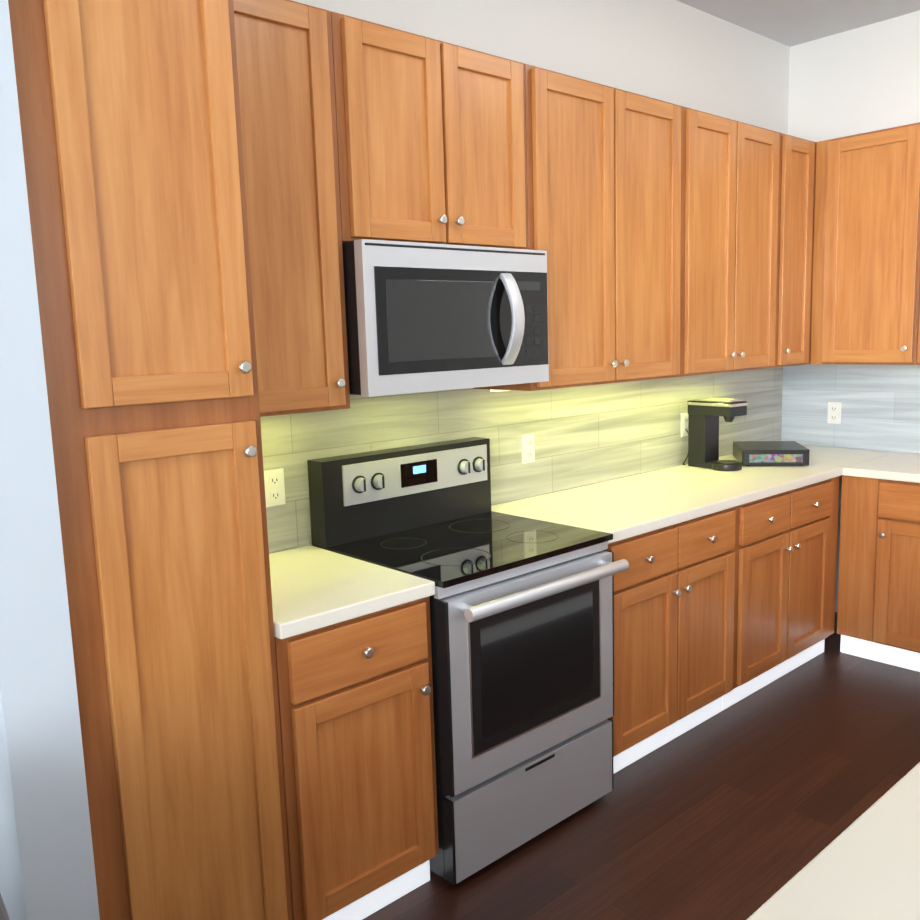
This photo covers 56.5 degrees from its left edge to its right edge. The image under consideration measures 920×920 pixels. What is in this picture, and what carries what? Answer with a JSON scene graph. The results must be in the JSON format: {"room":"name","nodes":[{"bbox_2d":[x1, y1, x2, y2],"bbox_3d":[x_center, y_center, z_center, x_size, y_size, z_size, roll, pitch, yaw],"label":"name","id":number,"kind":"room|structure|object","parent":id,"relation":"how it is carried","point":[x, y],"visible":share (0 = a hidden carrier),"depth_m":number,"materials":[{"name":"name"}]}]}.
{"room":"kitchen","nodes":[
{"label":"kitchen","id":0,"kind":"room"},
{"bbox_2d":[0,0,99,919],"bbox_3d":[-1.041,-0.172,1.798,0.133,3.030,0.645,-9,11,-41],"label":"wall","id":1,"kind":"structure","parent":0,"point":[47,869],"depth_m":1.63,"materials":[{"name":"white paint"}]},
{"bbox_2d":[269,0,789,553],"bbox_3d":[-1.044,-0.244,2.293,7.770,3.230,0.100,-9,11,-41],"label":"wall","id":2,"kind":"structure","parent":0,"point":[679,54],"depth_m":3.65,"materials":[{"name":"white paint"}]},
{"bbox_2d":[233,0,349,416],"bbox_3d":[-0.589,-0.669,2.349,0.458,1.083,0.348,-9,11,-41],"label":"upper cabinet","id":3,"kind":"object","parent":2,"relation":"attached to","point":[284,48],"visible":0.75,"depth_m":2.29,"materials":[{"name":"brown wood"}]},
{"bbox_2d":[331,11,527,248],"bbox_3d":[-0.144,-0.976,2.719,0.760,0.610,0.348,-9,11,-41],"label":"upper cabinet","id":4,"kind":"object","parent":2,"relation":"attached to","point":[431,138],"visible":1,"depth_m":2.57,"materials":[{"name":"brown wood"}]},
{"bbox_2d":[342,239,548,396],"bbox_3d":[-0.092,-0.451,2.755,0.756,0.436,0.455,-9,11,-41],"label":"microwave","id":5,"kind":"object","parent":4,"relation":"attached to","point":[425,317],"visible":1,"depth_m":2.57,"materials":[{"name":"silver metal"}]},
{"bbox_2d":[260,367,782,552],"bbox_3d":[0.475,-0.123,3.617,3.580,0.486,0.008,-9,11,-41],"label":"backsplash","id":6,"kind":"structure","parent":2,"relation":"attached to","point":[587,435],"depth_m":3.47,"materials":[{"name":"tile"}]},
{"bbox_2d":[264,468,285,506],"bbox_3d":[-0.578,0.086,2.670,0.070,0.114,0.010,-9,11,-41],"label":"electrical outlet","id":7,"kind":"object","parent":6,"relation":"attached to","point":[274,487],"visible":0.96,"depth_m":2.67,"materials":[{"name":"white plastic"}]},
{"bbox_2d":[521,434,534,463],"bbox_3d":[0.274,-0.045,3.431,0.070,0.114,0.010,-9,11,-41],"label":"electrical outlet","id":8,"kind":"object","parent":6,"relation":"attached to","point":[528,447],"visible":1,"depth_m":3.42,"materials":[{"name":"white plastic"}]},
{"bbox_2d":[681,412,687,436],"bbox_3d":[1.097,-0.173,4.165,0.070,0.114,0.010,-9,11,-41],"label":"electrical outlet","id":9,"kind":"object","parent":6,"relation":"attached to","point":[684,421],"visible":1,"depth_m":4.15,"materials":[{"name":"white plastic"}]},
{"bbox_2d":[473,64,680,390],"bbox_3d":[0.482,-0.841,3.305,0.909,1.083,0.348,-9,11,-41],"label":"upper cabinet","id":10,"kind":"object","parent":2,"relation":"attached to","point":[603,167],"visible":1,"depth_m":3.16,"materials":[{"name":"brown wood"}]},
{"bbox_2d":[680,106,779,376],"bbox_3d":[1.112,-0.942,3.866,0.789,1.083,0.348,-9,11,-41],"label":"upper cabinet","id":11,"kind":"object","parent":2,"relation":"attached to","point":[729,208],"visible":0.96,"depth_m":3.72,"materials":[{"name":"brown wood"}]},
{"bbox_2d":[774,132,815,367],"bbox_3d":[1.540,-1.011,4.248,0.363,1.083,0.348,-9,11,-41],"label":"upper cabinet","id":12,"kind":"object","parent":2,"relation":"attached to","point":[795,239],"visible":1,"depth_m":4.13,"materials":[{"name":"brown wood"}]},
{"bbox_2d":[362,612,919,919],"bbox_3d":[0.879,1.556,0.385,7.670,0.100,5.600,-9,11,-41],"label":"floor","id":13,"kind":"structure","parent":0,"point":[746,808],"depth_m":2.80,"materials":[{"name":"brown wood"}]},
{"bbox_2d":[0,893,9,919],"bbox_3d":[-0.914,1.037,0.978,0.780,0.865,0.800,-8,10,-36],"label":"armchair","id":14,"kind":"object","parent":13,"relation":"on","point":[4,915],"visible":1,"depth_m":1.10,"materials":[{"name":"grey fabric"}]},
{"bbox_2d":[8,0,292,919],"bbox_3d":[-0.807,0.077,2.031,0.459,2.455,0.653,-9,11,-41],"label":"pantry","id":15,"kind":"object","parent":13,"relation":"on","point":[130,124],"visible":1,"depth_m":1.79,"materials":[{"name":"brown wood"}]},
{"bbox_2d":[274,596,438,919],"bbox_3d":[-0.434,0.802,2.455,0.477,0.876,0.653,-9,11,-41],"label":"base cabinet","id":16,"kind":"object","parent":13,"relation":"on","point":[356,706],"visible":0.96,"depth_m":2.22,"materials":[{"name":"brown wood"}]},
{"bbox_2d":[269,545,434,638],"bbox_3d":[-0.453,0.349,2.395,0.478,0.038,0.626,-9,11,-41],"label":"countertop","id":17,"kind":"structure","parent":16,"relation":"on","point":[313,588],"depth_m":2.28,"materials":[{"name":"white stone"}]},
{"bbox_2d":[307,437,628,884],"bbox_3d":[0.047,0.578,2.800,0.733,1.192,0.735,-9,11,-41],"label":"range","id":18,"kind":"object","parent":13,"relation":"on","point":[522,626],"visible":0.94,"depth_m":2.63,"materials":[{"name":"silver metal"}]},
{"bbox_2d":[605,507,735,773],"bbox_3d":[0.605,0.636,3.382,0.837,0.876,0.653,-9,11,-41],"label":"base cabinet","id":19,"kind":"object","parent":13,"relation":"on","point":[674,585],"visible":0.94,"depth_m":3.14,"materials":[{"name":"brown wood"}]},
{"bbox_2d":[722,476,838,710],"bbox_3d":[1.256,0.531,3.962,0.918,0.876,0.653,-9,11,-41],"label":"base cabinet","id":20,"kind":"object","parent":13,"relation":"on","point":[785,550],"visible":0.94,"depth_m":3.69,"materials":[{"name":"brown wood"}]},
{"bbox_2d":[837,475,919,671],"bbox_3d":[2.395,0.519,3.803,0.653,0.876,1.180,-9,11,-41],"label":"base cabinet","id":21,"kind":"object","parent":13,"relation":"on","point":[878,614],"visible":1,"depth_m":3.91,"materials":[{"name":"brown wood"}]},
{"bbox_2d":[491,445,886,543],"bbox_3d":[1.151,0.092,3.822,2.358,0.038,0.630,-9,11,-41],"label":"countertop","id":22,"kind":"structure","parent":21,"relation":"on","point":[619,509],"depth_m":3.45,"materials":[{"name":"white stone"}]},
{"bbox_2d":[688,397,747,470],"bbox_3d":[1.207,-0.125,4.030,0.136,0.326,0.253,-7,10,-34],"label":"coffee maker","id":23,"kind":"object","parent":22,"relation":"on","point":[704,413],"visible":1,"depth_m":4.04,"materials":[{"name":"black plastic"}]},
{"bbox_2d":[733,441,809,465],"bbox_3d":[1.514,-0.032,4.188,0.303,0.078,0.338,0,8,10],"label":"pod drawer","id":24,"kind":"object","parent":22,"relation":"on","point":[747,453],"visible":1,"depth_m":4.04,"materials":[{"name":"black plastic"}]},
{"bbox_2d":[843,451,919,482],"bbox_3d":[2.400,0.067,3.727,0.626,0.038,1.140,-9,11,-41],"label":"countertop","id":25,"kind":"structure","parent":21,"relation":"on","point":[897,466],"depth_m":3.94,"materials":[{"name":"white stone"}]},
{"bbox_3d":[1.763,0.853,1.635,3.099,0.876,0.906,-9,11,-41],"label":"kitchen island","id":26,"kind":"object","parent":13,"relation":"on","visible":0},
{"bbox_2d":[747,762,919,919],"bbox_3d":[1.756,0.399,1.562,3.200,0.043,1.015,-9,11,-41],"label":"island countertop","id":27,"kind":"structure","parent":26,"relation":"on","point":[865,865],"depth_m":1.02,"materials":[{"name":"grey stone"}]},
{"bbox_2d":[676,0,919,46],"bbox_3d":[0.783,-1.540,-0.064,7.670,0.100,5.600,-9,11,-41],"label":"ceiling","id":28,"kind":"structure","parent":0,"point":[790,23],"depth_m":4.07,"materials":[{"name":"white paint"}]},
{"bbox_2d":[788,10,919,611],"bbox_3d":[3.710,-0.455,2.728,0.100,3.230,5.600,-9,11,-41],"label":"wall","id":29,"kind":"structure","parent":0,"point":[863,79],"depth_m":4.32,"materials":[{"name":"white paint"}]},
{"bbox_2d":[781,364,919,453],"bbox_3d":[2.406,-0.260,4.143,0.008,0.486,1.800,-9,11,-41],"label":"backsplash","id":30,"kind":"structure","parent":29,"relation":"attached to","point":[880,407],"depth_m":4.50,"materials":[{"name":"tile"}]},
{"bbox_2d":[827,402,840,423],"bbox_3d":[2.002,-0.251,4.584,0.010,0.114,0.070,-9,11,-41],"label":"electrical outlet","id":31,"kind":"object","parent":30,"relation":"attached to","point":[834,412],"visible":1,"depth_m":4.58,"materials":[{"name":"white plastic"}]},
{"bbox_2d":[810,126,901,364],"bbox_3d":[2.060,-1.014,4.154,0.321,1.083,0.572,-9,11,-41],"label":"upper cabinet","id":32,"kind":"object","parent":29,"relation":"attached to","point":[865,303],"depth_m":4.11,"materials":[{"name":"brown wood"}]},
{"bbox_2d":[894,122,919,364],"bbox_3d":[2.513,-0.956,3.656,0.321,1.083,1.060,-9,11,-41],"label":"upper cabinet","id":33,"kind":"object","parent":29,"relation":"attached to","point":[907,312],"depth_m":3.93,"materials":[{"name":"brown wood"}]}
]}

